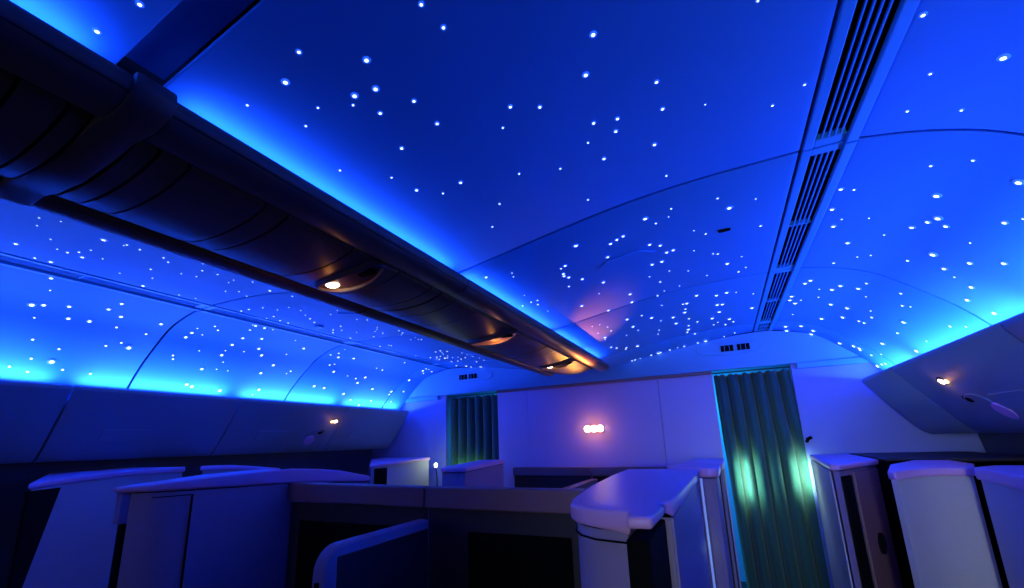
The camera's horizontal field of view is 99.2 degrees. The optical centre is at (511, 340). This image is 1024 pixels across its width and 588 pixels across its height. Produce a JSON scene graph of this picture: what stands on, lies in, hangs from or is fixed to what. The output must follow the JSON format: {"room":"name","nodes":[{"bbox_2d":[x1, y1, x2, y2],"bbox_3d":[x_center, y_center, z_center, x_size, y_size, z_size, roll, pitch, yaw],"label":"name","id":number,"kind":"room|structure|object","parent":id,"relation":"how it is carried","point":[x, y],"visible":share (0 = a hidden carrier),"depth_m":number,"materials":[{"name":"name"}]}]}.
{"room":"aircraft cabin","nodes":[
{"label":"aircraft cabin","id":0,"kind":"room"},
{"bbox_2d":[10,0,181,64],"bbox_3d":[-0.400,-0.737,0.084,1.214,0.154,1.048,-8,-14,24],"label":"ceiling","id":1,"kind":"structure","parent":0,"point":[123,24],"depth_m":0.70,"materials":[{"name":"plastic"}]},
{"bbox_2d":[92,28,101,34],"bbox_3d":[-0.682,-0.509,0.717,0.012,0.003,0.011,-8,-14,24],"label":"recessed light","id":2,"kind":"object","parent":1,"relation":"in","point":[95,30],"visible":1,"depth_m":0.71,"materials":[{"name":"white"}]},
{"bbox_2d":[135,1,143,7],"bbox_3d":[-0.592,-0.535,0.693,0.011,0.003,0.011,-8,-14,24],"label":"recessed light","id":3,"kind":"object","parent":1,"relation":"in","point":[138,3],"visible":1,"depth_m":0.69,"materials":[{"name":"white"}]},
{"bbox_2d":[125,0,254,79],"bbox_3d":[-0.161,-0.674,0.586,1.215,0.155,0.087,-8,-14,24],"label":"ceiling beam","id":4,"kind":"structure","parent":1,"relation":"attached to","point":[191,24],"depth_m":0.78,"materials":[{"name":"plastic"}]},
{"bbox_2d":[0,330,370,587],"bbox_3d":[-2.757,1.012,2.834,0.250,2.500,8.200,-8,-14,24],"label":"wall","id":5,"kind":"structure","parent":0,"point":[15,478],"depth_m":3.04,"materials":[{"name":"white plastic"}]},
{"bbox_2d":[0,379,71,463],"bbox_3d":[-2.842,0.377,2.009,0.542,0.409,0.980,-8,-14,24],"label":"bin","id":6,"kind":"object","parent":5,"relation":"attached to","point":[29,410],"visible":1,"depth_m":2.29,"materials":[{"name":"plastic"}]},
{"bbox_2d":[31,385,240,462],"bbox_3d":[-2.425,0.560,2.860,0.542,0.409,0.930,-8,-14,24],"label":"bin","id":7,"kind":"object","parent":5,"relation":"attached to","point":[95,423],"visible":0.9,"depth_m":2.71,"materials":[{"name":"plastic"}]},
{"bbox_2d":[208,398,347,455],"bbox_3d":[-2.002,0.747,3.724,0.542,0.409,1.010,-8,-14,24],"label":"bin","id":8,"kind":"object","parent":5,"relation":"attached to","point":[257,426],"visible":0.89,"depth_m":3.56,"materials":[{"name":"plastic"}]},
{"bbox_2d":[303,429,323,444],"bbox_3d":[-1.793,0.867,3.936,0.119,0.132,0.200,-8,-14,24],"label":"handle","id":9,"kind":"object","parent":8,"relation":"attached to","point":[310,436],"visible":1,"depth_m":3.92,"materials":[{"name":"plastic"}]},
{"bbox_2d":[321,406,408,450],"bbox_3d":[-1.587,0.930,4.570,0.542,0.409,0.890,-8,-14,24],"label":"bin","id":10,"kind":"object","parent":5,"relation":"attached to","point":[360,428],"visible":0.86,"depth_m":4.45,"materials":[{"name":"plastic"}]},
{"bbox_2d":[0,265,428,407],"bbox_3d":[-1.888,0.232,3.143,0.718,0.539,3.349,-8,-14,24],"label":"ceiling","id":11,"kind":"structure","parent":0,"point":[82,352],"depth_m":2.68,"materials":[{"name":"plastic"}]},
{"bbox_2d":[26,302,36,306],"bbox_3d":[-2.322,-0.176,2.106,0.030,0.018,0.035,-13,-17,40],"label":"recessed light","id":12,"kind":"object","parent":11,"relation":"in","point":[30,304],"visible":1,"depth_m":2.10,"materials":[{"name":"white"}]},
{"bbox_2d":[47,359,56,363],"bbox_3d":[-2.479,0.111,2.346,0.032,0.028,0.032,3,-14,-20],"label":"recessed light","id":13,"kind":"object","parent":11,"relation":"in","point":[50,361],"visible":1,"depth_m":2.34,"materials":[{"name":"white"}]},
{"bbox_2d":[125,345,132,349],"bbox_3d":[-2.251,0.039,2.558,0.033,0.025,0.033,3,-14,-21],"label":"recessed light","id":14,"kind":"object","parent":11,"relation":"in","point":[128,347],"visible":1,"depth_m":2.55,"materials":[{"name":"white"}]},
{"bbox_2d":[0,199,494,362],"bbox_3d":[-0.889,-0.101,2.740,1.214,0.154,3.322,-8,-14,24],"label":"ceiling","id":15,"kind":"structure","parent":0,"point":[18,223],"depth_m":2.04,"materials":[{"name":"plastic"}]},
{"bbox_2d":[0,251,210,310],"bbox_3d":[-2.003,-0.332,2.033,0.133,0.097,1.084,-8,-14,24],"label":"ceiling vent","id":16,"kind":"object","parent":15,"relation":"in","point":[6,259],"visible":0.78,"depth_m":2.06,"materials":[{"name":"white plastic"}]},
{"bbox_2d":[199,304,354,344],"bbox_3d":[-1.531,-0.124,2.995,0.133,0.097,1.082,-8,-14,24],"label":"ceiling vent","id":17,"kind":"object","parent":15,"relation":"in","point":[214,310],"visible":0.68,"depth_m":2.87,"materials":[{"name":"white plastic"}]},
{"bbox_2d":[0,16,606,368],"bbox_3d":[-0.765,-0.369,1.135,0.600,0.115,6.200,-8,-14,24],"label":"trim","id":18,"kind":"structure","parent":15,"relation":"attached to","point":[17,79],"depth_m":0.88,"materials":[{"name":"black plastic"}]},
{"bbox_2d":[0,0,132,181],"bbox_3d":[-1.125,-0.468,0.381,0.610,0.074,1.041,-8,-14,24],"label":"bin","id":19,"kind":"object","parent":18,"relation":"attached to","point":[34,123],"visible":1,"depth_m":0.70,"materials":[{"name":"plastic"}]},
{"bbox_2d":[0,72,177,205],"bbox_3d":[-0.886,-0.365,0.869,0.632,0.080,0.063,-8,-14,24],"label":"joint","id":20,"kind":"object","parent":18,"relation":"attached to","point":[148,105],"visible":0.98,"depth_m":0.80,"materials":[{"name":"plastic"}]},
{"bbox_2d":[30,102,467,312],"bbox_3d":[-0.656,-0.262,1.337,0.610,0.074,0.999,-8,-14,24],"label":"bin","id":21,"kind":"object","parent":18,"relation":"attached to","point":[146,196],"visible":0.88,"depth_m":1.08,"materials":[{"name":"plastic"}]},
{"bbox_2d":[316,261,384,291],"bbox_3d":[-0.539,-0.209,1.444,0.290,0.049,0.100,-8,-14,24],"label":"light","id":22,"kind":"object","parent":21,"relation":"attached to","point":[364,274],"visible":1,"depth_m":1.43,"materials":[{"name":"plastic"}]},
{"bbox_2d":[358,268,376,276],"bbox_3d":[-0.469,-0.221,1.412,0.065,0.014,0.024,-8,-14,24],"label":"switch","id":23,"kind":"object","parent":22,"relation":"attached to","point":[368,272],"depth_m":1.40,"materials":[{"name":"black plastic"}]},
{"bbox_2d":[356,279,565,355],"bbox_3d":[-0.192,-0.057,2.285,0.610,0.074,1.138,-8,-14,24],"label":"bin","id":24,"kind":"object","parent":18,"relation":"attached to","point":[444,318],"visible":0.84,"depth_m":2.06,"materials":[{"name":"plastic"}]},
{"bbox_2d":[468,330,517,345],"bbox_3d":[-0.104,-0.015,2.345,0.301,0.049,0.100,-8,-14,24],"label":"light","id":25,"kind":"object","parent":24,"relation":"attached to","point":[507,335],"visible":1,"depth_m":2.33,"materials":[{"name":"plastic"}]},
{"bbox_2d":[483,338,608,375],"bbox_3d":[0.317,0.167,3.324,0.610,0.074,1.203,-8,-14,24],"label":"bin","id":26,"kind":"object","parent":18,"relation":"attached to","point":[547,355],"visible":0.9,"depth_m":3.10,"materials":[{"name":"plastic"}]},
{"bbox_2d":[538,359,574,368],"bbox_3d":[0.329,0.173,3.216,0.290,0.049,0.100,-8,-14,24],"label":"light","id":27,"kind":"object","parent":26,"relation":"attached to","point":[567,362],"visible":1,"depth_m":3.19,"materials":[{"name":"plastic"}]},
{"bbox_2d":[314,325,323,328],"bbox_3d":[-1.310,-0.098,2.955,0.060,0.020,0.060,-8,-14,24],"label":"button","id":28,"kind":"object","parent":15,"relation":"attached to","point":[315,326],"visible":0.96,"depth_m":2.94,"materials":[{"name":"white plastic"}]},
{"bbox_2d":[338,313,367,317],"bbox_3d":[-0.957,-0.151,2.617,0.248,0.043,0.110,-8,-14,24],"label":"ceiling hatch","id":29,"kind":"object","parent":15,"relation":"attached to","point":[345,315],"visible":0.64,"depth_m":2.60,"materials":[{"name":"plastic"}]},
{"bbox_2d":[344,341,440,365],"bbox_3d":[-1.041,0.092,3.995,0.133,0.097,1.172,-8,-14,24],"label":"ceiling vent","id":30,"kind":"object","parent":15,"relation":"in","point":[358,345],"visible":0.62,"depth_m":3.88,"materials":[{"name":"white plastic"}]},
{"bbox_2d":[381,366,445,409],"bbox_3d":[-1.095,0.582,4.761,0.718,0.539,0.297,-8,-14,24],"label":"ceiling","id":31,"kind":"structure","parent":0,"point":[398,397],"depth_m":4.77,"materials":[{"name":"plastic"}]},
{"bbox_2d":[433,363,457,369],"bbox_3d":[-0.719,0.234,4.652,0.133,0.097,0.302,-8,-14,24],"label":"ceiling vent","id":32,"kind":"object","parent":31,"relation":"in","point":[443,366],"visible":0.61,"depth_m":4.64,"materials":[{"name":"plastic"}]},
{"bbox_2d":[443,360,525,369],"bbox_3d":[-0.101,0.267,4.342,1.214,0.198,0.297,-8,-14,24],"label":"ceiling","id":33,"kind":"structure","parent":0,"point":[471,363],"depth_m":4.41,"materials":[{"name":"plastic"}]},
{"bbox_2d":[116,0,1022,358],"bbox_3d":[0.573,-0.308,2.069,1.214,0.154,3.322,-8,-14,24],"label":"ceiling","id":34,"kind":"structure","parent":0,"point":[738,59],"depth_m":1.09,"materials":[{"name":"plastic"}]},
{"bbox_2d":[281,79,289,85],"bbox_3d":[-0.448,-0.511,0.861,0.015,0.004,0.015,-8,-14,24],"label":"recessed light","id":35,"kind":"object","parent":34,"relation":"in","point":[285,82],"visible":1,"depth_m":0.86,"materials":[{"name":"white"}]},
{"bbox_2d":[351,93,357,98],"bbox_3d":[-0.332,-0.517,0.919,0.016,0.004,0.015,-8,-14,24],"label":"recessed light","id":36,"kind":"object","parent":34,"relation":"in","point":[353,95],"visible":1,"depth_m":0.92,"materials":[{"name":"white"}]},
{"bbox_2d":[363,57,369,62],"bbox_3d":[-0.284,-0.548,0.851,0.015,0.004,0.014,-8,-14,24],"label":"recessed light","id":37,"kind":"object","parent":34,"relation":"in","point":[365,59],"visible":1,"depth_m":0.85,"materials":[{"name":"white"}]},
{"bbox_2d":[372,86,378,91],"bbox_3d":[-0.286,-0.528,0.913,0.015,0.004,0.015,-8,-14,24],"label":"recessed light","id":38,"kind":"object","parent":34,"relation":"in","point":[374,88],"visible":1,"depth_m":0.91,"materials":[{"name":"white"}]},
{"bbox_2d":[33,104,1023,405],"bbox_3d":[-0.054,-0.025,2.585,4.390,0.404,3.491,-8,-14,24],"label":"lights","id":39,"kind":"object","parent":34,"relation":"attached to","point":[704,104],"visible":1,"depth_m":2.71,"materials":[{"name":"white"}]},
{"bbox_2d":[582,72,588,77],"bbox_3d":[0.165,-0.594,0.973,0.016,0.004,0.016,-8,-14,24],"label":"recessed light","id":40,"kind":"object","parent":34,"relation":"in","point":[585,74],"visible":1,"depth_m":0.97,"materials":[{"name":"white"}]},
{"bbox_2d":[589,31,596,37],"bbox_3d":[0.164,-0.619,0.881,0.016,0.004,0.015,-8,-14,24],"label":"recessed light","id":41,"kind":"object","parent":34,"relation":"in","point":[592,34],"visible":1,"depth_m":0.88,"materials":[{"name":"white"}]},
{"bbox_2d":[599,250,654,269],"bbox_3d":[0.512,-0.359,1.942,0.248,0.043,0.110,-8,-14,24],"label":"ceiling hatch","id":42,"kind":"object","parent":34,"relation":"attached to","point":[639,255],"visible":1,"depth_m":1.93,"materials":[{"name":"plastic"}]},
{"bbox_2d":[718,228,730,232],"bbox_3d":[0.862,-0.452,1.770,0.047,0.012,0.022,-8,-14,24],"label":"sensor","id":43,"kind":"object","parent":34,"relation":"attached to","point":[726,229],"visible":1,"depth_m":1.76,"materials":[{"name":"black plastic"}]},
{"bbox_2d":[755,253,799,323],"bbox_3d":[1.649,-0.289,2.760,0.133,0.097,1.172,-8,-14,24],"label":"ceiling vent","id":44,"kind":"object","parent":34,"relation":"in","point":[778,285],"visible":0.77,"depth_m":2.63,"materials":[{"name":"white plastic"}]},
{"bbox_2d":[769,116,856,271],"bbox_3d":[1.159,-0.505,1.759,0.133,0.097,1.082,-8,-14,24],"label":"ceiling vent","id":45,"kind":"object","parent":34,"relation":"in","point":[818,171],"visible":0.89,"depth_m":1.58,"materials":[{"name":"white plastic"}]},
{"bbox_2d":[801,0,919,150],"bbox_3d":[0.688,-0.713,0.797,0.133,0.097,1.084,-8,-14,24],"label":"ceiling vent","id":46,"kind":"object","parent":34,"relation":"in","point":[865,38],"visible":1,"depth_m":1.01,"materials":[{"name":"white plastic"}]},
{"bbox_2d":[448,364,792,581],"bbox_3d":[1.415,1.447,5.318,5.500,2.500,0.050,-8,-14,24],"label":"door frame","id":47,"kind":"structure","parent":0,"point":[735,527],"depth_m":4.84,"materials":[{"name":"plastic"}]},
{"bbox_2d":[367,324,986,587],"bbox_3d":[0.757,1.181,3.968,5.500,2.450,0.060,-8,-14,24],"label":"wall","id":48,"kind":"structure","parent":0,"point":[666,421],"depth_m":3.81,"materials":[{"name":"laminate"}]},
{"bbox_2d":[405,396,439,402],"bbox_3d":[-1.049,0.660,4.909,0.540,0.043,0.060,-8,-14,24],"label":"trim","id":49,"kind":"structure","parent":48,"relation":"attached to","point":[429,398],"depth_m":4.85,"materials":[{"name":"plastic"}]},
{"bbox_2d":[448,392,498,465],"bbox_3d":[-0.378,1.545,4.477,0.630,1.988,0.113,-8,-14,24],"label":"curtain","id":50,"kind":"object","parent":48,"relation":"hanging from","point":[474,436],"visible":0.34,"depth_m":4.59,"materials":[{"name":"fabric"}]},
{"bbox_2d":[454,370,492,381],"bbox_3d":[-0.415,0.373,4.613,0.480,0.100,0.032,-8,-14,24],"label":"air vent","id":51,"kind":"object","parent":48,"relation":"attached to","point":[474,375],"visible":1,"depth_m":4.60,"materials":[{"name":"plastic"}]},
{"bbox_2d":[459,374,466,379],"bbox_3d":[-0.523,0.386,4.653,0.092,0.050,0.009,-8,-14,24],"label":"grille","id":52,"kind":"object","parent":51,"relation":"attached to","point":[461,376],"depth_m":4.65,"materials":[{"name":"plastic"}]},
{"bbox_2d":[469,373,476,378],"bbox_3d":[-0.414,0.371,4.603,0.092,0.050,0.009,-8,-14,24],"label":"grille","id":53,"kind":"object","parent":51,"relation":"attached to","point":[471,375],"depth_m":4.60,"materials":[{"name":"plastic"}]},
{"bbox_2d":[584,424,603,432],"bbox_3d":[0.752,0.806,4.002,0.182,0.076,0.027,-8,-14,24],"label":"lamp","id":54,"kind":"object","parent":48,"relation":"attached to","point":[596,428],"visible":1,"depth_m":3.99,"materials":[{"name":"beige"}]},
{"bbox_2d":[496,371,711,392],"bbox_3d":[0.763,0.396,4.092,2.040,0.026,0.035,-8,-14,24],"label":"trim","id":55,"kind":"structure","parent":48,"relation":"attached to","point":[704,372],"depth_m":4.01,"materials":[{"name":"white plastic"}]},
{"bbox_2d":[409,331,859,397],"bbox_3d":[0.702,0.258,4.135,4.400,0.285,0.085,-8,-14,24],"label":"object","id":56,"kind":"structure","parent":48,"relation":"attached to","point":[776,348],"depth_m":3.77,"materials":[{"name":"plastic"}]},
{"bbox_2d":[696,341,760,355],"bbox_3d":[1.784,0.061,3.602,0.480,0.100,0.032,-8,-14,24],"label":"air vent","id":57,"kind":"object","parent":48,"relation":"attached to","point":[736,347],"visible":1,"depth_m":3.59,"materials":[{"name":"plastic"}]},
{"bbox_2d":[721,345,733,351],"bbox_3d":[1.776,0.061,3.597,0.092,0.050,0.009,-8,-14,24],"label":"grille","id":58,"kind":"object","parent":57,"relation":"attached to","point":[724,348],"depth_m":3.59,"materials":[{"name":"plastic"}]},
{"bbox_2d":[737,343,749,349],"bbox_3d":[1.884,0.045,3.547,0.092,0.050,0.009,-8,-14,24],"label":"grille","id":59,"kind":"object","parent":57,"relation":"attached to","point":[740,346],"depth_m":3.54,"materials":[{"name":"plastic"}]},
{"bbox_2d":[712,366,829,587],"bbox_3d":[2.029,1.199,3.349,0.654,1.988,0.169,-9,-15,26],"label":"curtain","id":60,"kind":"object","parent":48,"relation":"hanging from","point":[781,543],"visible":0.93,"depth_m":3.38,"materials":[{"name":"fabric"}]},
{"bbox_2d":[796,357,869,368],"bbox_3d":[2.466,0.162,3.294,0.540,0.043,0.060,-8,-14,24],"label":"trim","id":61,"kind":"structure","parent":48,"relation":"attached to","point":[858,360],"depth_m":3.29,"materials":[{"name":"plastic"}]},
{"bbox_2d":[601,323,753,367],"bbox_3d":[1.361,0.060,3.671,1.214,0.198,0.297,-8,-14,24],"label":"ceiling","id":62,"kind":"structure","parent":0,"point":[663,346],"depth_m":3.65,"materials":[{"name":"plastic"}]},
{"bbox_2d":[741,581,746,587],"bbox_3d":[-0.303,1.912,1.437,5.400,0.050,8.200,-8,-14,24],"label":"floor","id":63,"kind":"structure","parent":0,"point":[743,584],"depth_m":4.47,"materials":[{"name":"blue carpet"}]},
{"bbox_2d":[6,467,184,587],"bbox_3d":[-2.265,1.405,2.217,0.845,1.424,0.752,-8,-14,24],"label":"shell","id":64,"kind":"object","parent":63,"relation":"on","point":[66,535],"visible":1,"depth_m":2.10,"materials":[{"name":"plastic"}]},
{"bbox_2d":[108,469,369,587],"bbox_3d":[-1.123,1.312,1.966,0.227,1.414,1.202,-8,-14,24],"label":"shell","id":65,"kind":"object","parent":63,"relation":"on","point":[227,529],"visible":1,"depth_m":1.74,"materials":[{"name":"white plastic"}]},
{"bbox_2d":[200,465,279,474],"bbox_3d":[-2.025,1.549,2.872,0.600,1.423,0.537,-8,-14,24],"label":"shell","id":66,"kind":"object","parent":63,"relation":"on","point":[217,468],"visible":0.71,"depth_m":2.81,"materials":[{"name":"plastic"}]},
{"bbox_2d":[285,482,430,587],"bbox_3d":[-0.670,1.283,1.770,0.780,1.350,0.060,-8,-14,24],"label":"divider","id":67,"kind":"object","parent":63,"relation":"on","point":[352,510],"visible":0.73,"depth_m":1.91,"materials":[{"name":"plastic"}]},
{"bbox_2d":[295,520,391,587],"bbox_3d":[-0.706,1.097,1.814,0.570,0.635,0.016,-8,-14,24],"label":"monitor","id":68,"kind":"object","parent":67,"relation":"on","point":[313,536],"depth_m":1.92,"materials":[{"name":"black"}]},
{"bbox_2d":[312,519,427,587],"bbox_3d":[-0.430,1.240,1.336,0.054,1.222,0.499,-8,-14,24],"label":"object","id":69,"kind":"structure","parent":63,"relation":"on","point":[396,556],"depth_m":1.43,"materials":[{"name":"grey plastic"}]},
{"bbox_2d":[370,457,429,485],"bbox_3d":[-1.264,1.831,4.111,0.674,1.385,0.746,-8,-14,24],"label":"shell","id":70,"kind":"object","parent":63,"relation":"on","point":[414,471],"visible":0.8,"depth_m":4.14,"materials":[{"name":"plastic"}]},
{"bbox_2d":[434,463,437,485],"bbox_3d":[-0.751,1.897,4.335,0.036,1.323,0.072,-8,-14,24],"label":"lamp","id":71,"kind":"object","parent":63,"relation":"on","point":[435,464],"visible":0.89,"depth_m":4.45,"materials":[{"name":"white"}]},
{"bbox_2d":[441,460,504,486],"bbox_3d":[-0.312,1.707,3.643,0.272,1.350,0.714,-8,-14,24],"label":"shell","id":72,"kind":"object","parent":63,"relation":"on","point":[480,473],"visible":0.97,"depth_m":3.61,"materials":[{"name":"white plastic"}]},
{"bbox_2d":[425,486,585,587],"bbox_3d":[-0.020,1.197,1.470,0.645,1.338,0.060,-8,-14,24],"label":"divider","id":73,"kind":"object","parent":63,"relation":"on","point":[480,537],"visible":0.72,"depth_m":1.56,"materials":[{"name":"plastic"}]},
{"bbox_2d":[468,532,573,587],"bbox_3d":[0.029,0.995,1.476,0.400,0.630,0.016,-8,-14,24],"label":"monitor","id":74,"kind":"object","parent":73,"relation":"on","point":[495,559],"depth_m":1.52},
{"bbox_2d":[513,467,591,487],"bbox_3d":[0.381,1.778,3.870,0.752,1.268,0.070,-8,-14,24],"label":"divider","id":75,"kind":"object","parent":63,"relation":"on","point":[524,477],"visible":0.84,"depth_m":3.98,"materials":[{"name":"plastic"}]},
{"bbox_2d":[564,479,597,489],"bbox_3d":[0.533,1.678,3.244,0.070,1.170,0.920,-8,-14,24],"label":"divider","id":76,"kind":"structure","parent":63,"relation":"on","point":[586,484],"depth_m":3.45,"materials":[{"name":"white plastic"}]},
{"bbox_2d":[591,466,666,481],"bbox_3d":[1.110,1.676,3.535,0.850,1.266,0.070,-8,-14,24],"label":"divider","id":77,"kind":"object","parent":63,"relation":"on","point":[600,473],"visible":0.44,"depth_m":3.75,"materials":[{"name":"plastic"}]},
{"bbox_2d":[570,469,710,587],"bbox_3d":[0.481,1.172,1.448,0.357,1.342,1.464,-8,-14,24],"label":"shell","id":78,"kind":"object","parent":63,"relation":"on","point":[638,528],"visible":1,"depth_m":1.09,"materials":[{"name":"white plastic"}]},
{"bbox_2d":[667,464,733,587],"bbox_3d":[0.966,1.312,2.132,0.264,1.348,0.347,-8,-14,24],"label":"shell","id":79,"kind":"object","parent":63,"relation":"on","point":[720,570],"visible":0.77,"depth_m":2.07,"materials":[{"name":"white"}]},
{"bbox_2d":[684,458,739,587],"bbox_3d":[1.220,1.399,2.549,0.215,1.350,0.557,-8,-14,24],"label":"shell","id":80,"kind":"object","parent":63,"relation":"on","point":[721,462],"visible":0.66,"depth_m":2.40,"materials":[{"name":"white plastic"}]},
{"bbox_2d":[810,454,902,587],"bbox_3d":[1.966,1.340,2.396,0.263,1.345,1.225,-9,-15,29],"label":"shell","id":81,"kind":"object","parent":63,"relation":"on","point":[856,527],"visible":1,"depth_m":2.16,"materials":[{"name":"plastic"}]},
{"bbox_2d":[849,451,1023,587],"bbox_3d":[2.501,1.326,2.413,0.625,1.345,0.900,-8,-14,24],"label":"console","id":82,"kind":"object","parent":63,"relation":"on","point":[979,459],"visible":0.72,"depth_m":2.36},
{"bbox_2d":[888,460,1002,587],"bbox_3d":[1.895,1.204,1.804,0.600,1.346,0.281,11,-18,-43],"label":"shell","id":83,"kind":"object","parent":63,"relation":"on","point":[947,539],"visible":0.93,"depth_m":1.82,"materials":[{"name":"plastic"}]},
{"bbox_2d":[974,465,1023,587],"bbox_3d":[1.850,1.054,1.145,0.559,1.343,1.020,-8,-14,24],"label":"shell","id":84,"kind":"object","parent":63,"relation":"on","point":[1003,485],"visible":1,"depth_m":1.56,"materials":[{"name":"plastic"}]},
{"bbox_2d":[773,321,895,370],"bbox_3d":[2.367,0.091,3.171,0.718,0.539,0.297,-8,-14,24],"label":"ceiling","id":85,"kind":"structure","parent":0,"point":[823,332],"depth_m":3.17,"materials":[{"name":"plastic"}]},
{"bbox_2d":[753,311,775,331],"bbox_3d":[1.971,-0.147,3.416,0.133,0.097,0.302,-8,-14,24],"label":"ceiling vent","id":86,"kind":"object","parent":85,"relation":"in","point":[769,326],"visible":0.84,"depth_m":3.40,"materials":[{"name":"white plastic"}]},
{"bbox_2d":[777,0,1023,364],"bbox_3d":[1.574,-0.259,1.552,0.718,0.539,3.348,-8,-14,24],"label":"ceiling","id":87,"kind":"structure","parent":0,"point":[890,174],"depth_m":1.42,"materials":[{"name":"plastic"}]},
{"bbox_2d":[918,12,927,17],"bbox_3d":[0.823,-0.652,0.872,0.014,0.004,0.014,-8,-14,24],"label":"recessed light","id":88,"kind":"object","parent":87,"relation":"in","point":[922,15],"visible":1,"depth_m":0.87,"materials":[{"name":"white"}]},
{"bbox_2d":[928,252,937,256],"bbox_3d":[1.640,-0.337,1.697,0.029,0.022,0.030,3,-14,-22],"label":"recessed light","id":89,"kind":"object","parent":87,"relation":"in","point":[932,254],"visible":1,"depth_m":1.69,"materials":[{"name":"white"}]},
{"bbox_2d":[931,193,941,197],"bbox_3d":[1.372,-0.469,1.407,0.025,0.015,0.027,-8,-14,24],"label":"recessed light","id":90,"kind":"object","parent":87,"relation":"in","point":[936,195],"visible":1,"depth_m":1.40,"materials":[{"name":"white"}]},
{"bbox_2d":[932,216,942,220],"bbox_3d":[1.470,-0.424,1.504,0.026,0.018,0.029,-8,-14,24],"label":"recessed light","id":91,"kind":"object","parent":87,"relation":"in","point":[938,218],"visible":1,"depth_m":1.50,"materials":[{"name":"white"}]},
{"bbox_2d":[996,54,1010,61],"bbox_3d":[1.048,-0.604,0.928,0.020,0.008,0.021,-8,-14,24],"label":"recessed light","id":92,"kind":"object","parent":87,"relation":"in","point":[1003,57],"visible":1,"depth_m":0.93,"materials":[{"name":"white"}]},
{"bbox_2d":[1012,179,1023,184],"bbox_3d":[1.405,-0.440,1.208,0.024,0.017,0.023,2,-14,-17],"label":"recessed light","id":93,"kind":"object","parent":87,"relation":"in","point":[1016,181],"visible":1,"depth_m":1.21,"materials":[{"name":"white"}]},
{"bbox_2d":[978,433,1023,454],"bbox_3d":[2.065,0.330,0.618,0.250,2.500,8.200,-8,-14,24],"label":"wall","id":94,"kind":"structure","parent":0,"point":[1000,443],"depth_m":2.65,"materials":[{"name":"white plastic"}]},
{"bbox_2d":[862,366,979,433],"bbox_3d":[2.662,0.375,2.738,0.542,0.409,0.660,-8,-14,24],"label":"bin","id":95,"kind":"object","parent":94,"relation":"attached to","point":[920,410],"visible":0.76,"depth_m":2.74,"materials":[{"name":"plastic"}]},
{"bbox_2d":[892,320,1023,432],"bbox_3d":[2.266,0.200,1.932,0.542,0.409,1.150,-8,-14,24],"label":"bin","id":96,"kind":"object","parent":94,"relation":"attached to","point":[988,362],"visible":0.89,"depth_m":1.97,"materials":[{"name":"plastic"}]},
{"bbox_2d":[936,377,948,384],"bbox_3d":[2.181,0.202,2.204,0.042,0.043,0.081,-8,-14,24],"label":"light","id":97,"kind":"object","parent":96,"relation":"attached to","point":[940,380],"visible":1,"depth_m":2.20,"materials":[{"name":"metal"}]},
{"bbox_2d":[962,393,1018,418],"bbox_3d":[2.243,0.307,2.051,0.119,0.132,0.250,-8,-14,24],"label":"handle","id":98,"kind":"object","parent":96,"relation":"attached to","point":[979,402],"visible":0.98,"depth_m":2.04,"materials":[{"name":"plastic"}]},
{"bbox_2d":[1001,312,1023,341],"bbox_3d":[1.802,-0.004,0.984,0.542,0.409,0.980,-8,-14,24],"label":"bin","id":99,"kind":"object","parent":94,"relation":"attached to","point":[1014,325],"visible":1,"depth_m":1.51,"materials":[{"name":"plastic"}]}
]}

